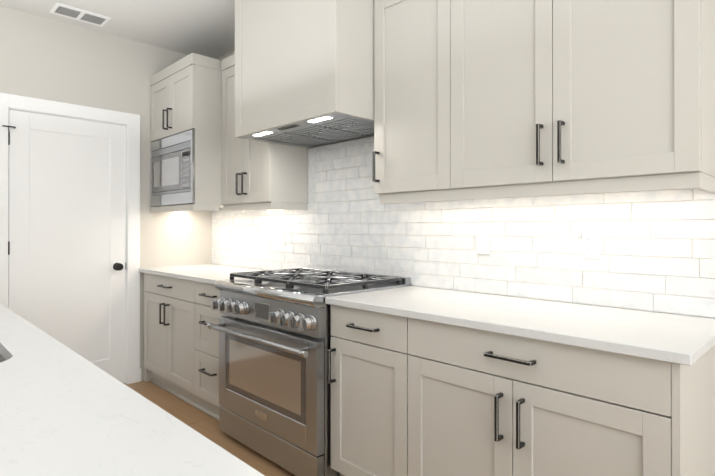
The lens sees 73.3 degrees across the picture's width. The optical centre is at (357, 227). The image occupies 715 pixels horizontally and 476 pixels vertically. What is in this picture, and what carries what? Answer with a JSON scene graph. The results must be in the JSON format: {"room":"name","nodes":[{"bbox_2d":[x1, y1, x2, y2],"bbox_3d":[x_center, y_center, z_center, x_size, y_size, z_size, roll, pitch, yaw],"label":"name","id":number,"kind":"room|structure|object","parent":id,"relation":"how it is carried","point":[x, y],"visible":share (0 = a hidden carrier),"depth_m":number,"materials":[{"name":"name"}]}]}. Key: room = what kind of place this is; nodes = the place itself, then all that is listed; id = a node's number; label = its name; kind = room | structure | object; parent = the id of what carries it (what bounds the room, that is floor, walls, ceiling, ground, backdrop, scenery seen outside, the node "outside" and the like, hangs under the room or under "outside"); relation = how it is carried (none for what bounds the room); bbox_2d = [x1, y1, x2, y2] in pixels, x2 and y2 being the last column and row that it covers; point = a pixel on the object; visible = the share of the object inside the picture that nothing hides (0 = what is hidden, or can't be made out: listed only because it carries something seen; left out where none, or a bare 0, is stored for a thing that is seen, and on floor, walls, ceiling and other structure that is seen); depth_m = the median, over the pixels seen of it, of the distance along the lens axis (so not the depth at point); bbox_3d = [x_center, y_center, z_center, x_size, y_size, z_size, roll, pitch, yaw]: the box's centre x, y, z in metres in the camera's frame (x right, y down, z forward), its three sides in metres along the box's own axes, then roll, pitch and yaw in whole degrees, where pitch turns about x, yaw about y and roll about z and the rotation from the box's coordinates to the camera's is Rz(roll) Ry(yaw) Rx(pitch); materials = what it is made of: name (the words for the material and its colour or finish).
{"room":"kitchen","nodes":[
{"label":"kitchen","id":0,"kind":"room"},
{"bbox_2d":[0,6,211,380],"bbox_3d":[-3.392,-0.132,2.369,5.720,2.740,0.120,0,0,-44],"label":"wall","id":1,"kind":"structure","parent":0,"point":[44,58],"depth_m":3.73,"materials":[{"name":"grey paint"}]},
{"bbox_2d":[2,109,125,382],"bbox_3d":[-2.113,0.211,3.526,0.802,2.036,0.094,0,0,-44],"label":"pantry door","id":2,"kind":"structure","parent":1,"relation":"in","point":[67,240],"depth_m":3.55,"materials":[{"name":"white wood"}]},
{"bbox_2d":[0,93,139,383],"bbox_3d":[-2.142,0.167,3.583,0.961,2.148,0.137,0,0,-44],"label":"door frame","id":3,"kind":"structure","parent":1,"relation":"attached to","point":[130,122],"depth_m":3.81,"materials":[{"name":"white wood"}]},
{"bbox_2d":[150,53,223,212],"bbox_3d":[-1.251,-0.677,3.849,0.590,1.114,0.765,0,0,-44],"label":"upper cabinet","id":4,"kind":"object","parent":1,"relation":"attached to","point":[186,93],"visible":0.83,"depth_m":3.52,"materials":[{"name":"grey paint"}]},
{"bbox_2d":[150,129,194,206],"bbox_3d":[-1.249,-0.433,3.855,0.521,0.524,0.755,0,0,-44],"label":"built-in microwave","id":5,"kind":"object","parent":4,"relation":"in","point":[172,170],"visible":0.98,"depth_m":3.63,"materials":[{"name":"silver metal"}]},
{"bbox_2d":[211,137,714,318],"bbox_3d":[-0.004,-0.096,2.991,0.010,0.901,3.737,0,0,-44],"label":"tile backsplash","id":6,"kind":"structure","parent":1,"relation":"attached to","point":[657,251],"depth_m":2.30,"materials":[{"name":"white tile"}]},
{"bbox_2d":[477,231,489,253],"bbox_3d":[0.614,0.073,2.348,0.007,0.115,0.070,0,0,-44],"label":"electrical outlet","id":7,"kind":"object","parent":6,"relation":"attached to","point":[483,242],"visible":1,"depth_m":2.34,"materials":[{"name":"white plastic"}]},
{"bbox_2d":[582,231,599,258],"bbox_3d":[0.965,0.072,1.989,0.007,0.115,0.070,0,0,-44],"label":"electrical outlet","id":8,"kind":"object","parent":6,"relation":"attached to","point":[590,244],"visible":1,"depth_m":1.99,"materials":[{"name":"white plastic"}]},
{"bbox_2d":[0,0,234,58],"bbox_3d":[-0.856,-1.539,-0.127,5.900,0.060,7.300,0,0,-44],"label":"ceiling","id":9,"kind":"structure","parent":0,"point":[201,27],"depth_m":3.48,"materials":[{"name":"white paint"}]},
{"bbox_2d":[49,3,110,26],"bbox_3d":[-1.954,-1.496,3.391,0.340,0.007,0.200,0,0,-44],"label":"ceiling vent","id":10,"kind":"object","parent":9,"relation":"in","point":[78,14],"visible":1,"depth_m":3.37,"materials":[{"name":"white metal"}]},
{"bbox_2d":[123,380,294,475],"bbox_3d":[-0.856,1.261,-0.134,5.900,0.060,7.300,0,0,-44],"label":"floor","id":11,"kind":"structure","parent":0,"point":[199,421],"depth_m":3.02,"materials":[{"name":"brown wood"}]},
{"bbox_2d":[0,303,264,475],"bbox_3d":[-0.797,0.775,0.486,1.150,0.915,4.400,0,0,-44],"label":"kitchen island","id":12,"kind":"object","parent":11,"relation":"on","point":[65,410],"visible":1,"depth_m":0.77,"materials":[{"name":"white stone"}]},
{"bbox_2d":[0,354,5,362],"bbox_3d":[-1.235,0.458,1.269,0.496,0.215,0.826,0,0,-44],"label":"sink","id":13,"kind":"object","parent":12,"relation":"in","point":[2,356],"depth_m":1.32,"materials":[{"name":"silver metal"}]},
{"bbox_2d":[144,273,191,404],"bbox_3d":[-1.202,0.800,3.768,0.609,0.884,0.944,0,0,-44],"label":"base cabinet","id":14,"kind":"object","parent":11,"relation":"on","point":[181,350],"depth_m":3.52,"materials":[{"name":"grey paint"}]},
{"bbox_2d":[192,281,225,420],"bbox_3d":[-0.743,0.798,3.300,0.609,0.884,0.504,0,0,-44],"label":"base cabinet","id":15,"kind":"object","parent":11,"relation":"on","point":[205,341],"depth_m":3.13,"materials":[{"name":"grey paint"}]},
{"bbox_2d":[139,264,264,284],"bbox_3d":[-1.058,0.341,3.601,0.636,0.030,1.386,0,0,-44],"label":"countertop","id":16,"kind":"structure","parent":15,"relation":"on","point":[209,273],"depth_m":3.56,"materials":[{"name":"stone"}]},
{"bbox_2d":[207,268,410,475],"bbox_3d":[-0.292,0.756,2.732,0.756,0.966,0.916,0,0,-44],"label":"range","id":17,"kind":"object","parent":11,"relation":"on","point":[273,327],"visible":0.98,"depth_m":2.45,"materials":[{"name":"silver metal"}]},
{"bbox_2d":[328,305,419,475],"bbox_3d":[0.276,0.796,2.261,0.609,0.884,0.532,0,0,-44],"label":"base cabinet","id":18,"kind":"object","parent":11,"relation":"on","point":[412,397],"depth_m":2.04,"materials":[{"name":"grey paint"}]},
{"bbox_2d":[420,320,714,475],"bbox_3d":[0.712,0.794,1.816,0.609,0.884,0.987,0,0,-44],"label":"base cabinet","id":19,"kind":"object","parent":11,"relation":"on","point":[492,403],"depth_m":1.51,"materials":[{"name":"grey paint"}]},
{"bbox_2d":[325,286,714,365],"bbox_3d":[0.572,0.337,1.940,0.636,0.030,1.417,0,0,-44],"label":"countertop","id":20,"kind":"structure","parent":19,"relation":"on","point":[681,339],"depth_m":1.68,"materials":[{"name":"stone"}]},
{"bbox_2d":[218,50,373,147],"bbox_3d":[1.185,-0.133,1.873,0.120,2.740,7.240,0,0,-44],"label":"wall","id":21,"kind":"structure","parent":0,"point":[226,55],"depth_m":4.08,"materials":[{"name":"grey paint"}]},
{"bbox_2d":[221,54,307,210],"bbox_3d":[-0.688,-0.678,3.436,0.365,1.114,0.622,0,0,-44],"label":"upper cabinet","id":22,"kind":"object","parent":21,"relation":"attached to","point":[257,175],"visible":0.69,"depth_m":3.29,"materials":[{"name":"grey paint"}]},
{"bbox_2d":[235,0,373,148],"bbox_3d":[-0.220,-1.014,2.807,0.579,0.963,0.924,0,0,-44],"label":"range hood","id":23,"kind":"object","parent":21,"relation":"attached to","point":[304,73],"visible":0.94,"depth_m":2.53,"materials":[{"name":"grey paint"}]},
{"bbox_2d":[373,0,492,199],"bbox_3d":[0.385,-0.703,2.371,0.324,1.069,0.530,0,0,-44],"label":"upper cabinet","id":24,"kind":"object","parent":21,"relation":"attached to","point":[419,151],"depth_m":2.25,"materials":[{"name":"grey paint"}]},
{"bbox_2d":[465,0,714,195],"bbox_3d":[0.818,-0.704,1.929,0.324,1.069,0.978,0,0,-44],"label":"upper cabinet","id":25,"kind":"object","parent":21,"relation":"attached to","point":[483,99],"depth_m":1.71,"materials":[{"name":"grey paint"}]}
]}

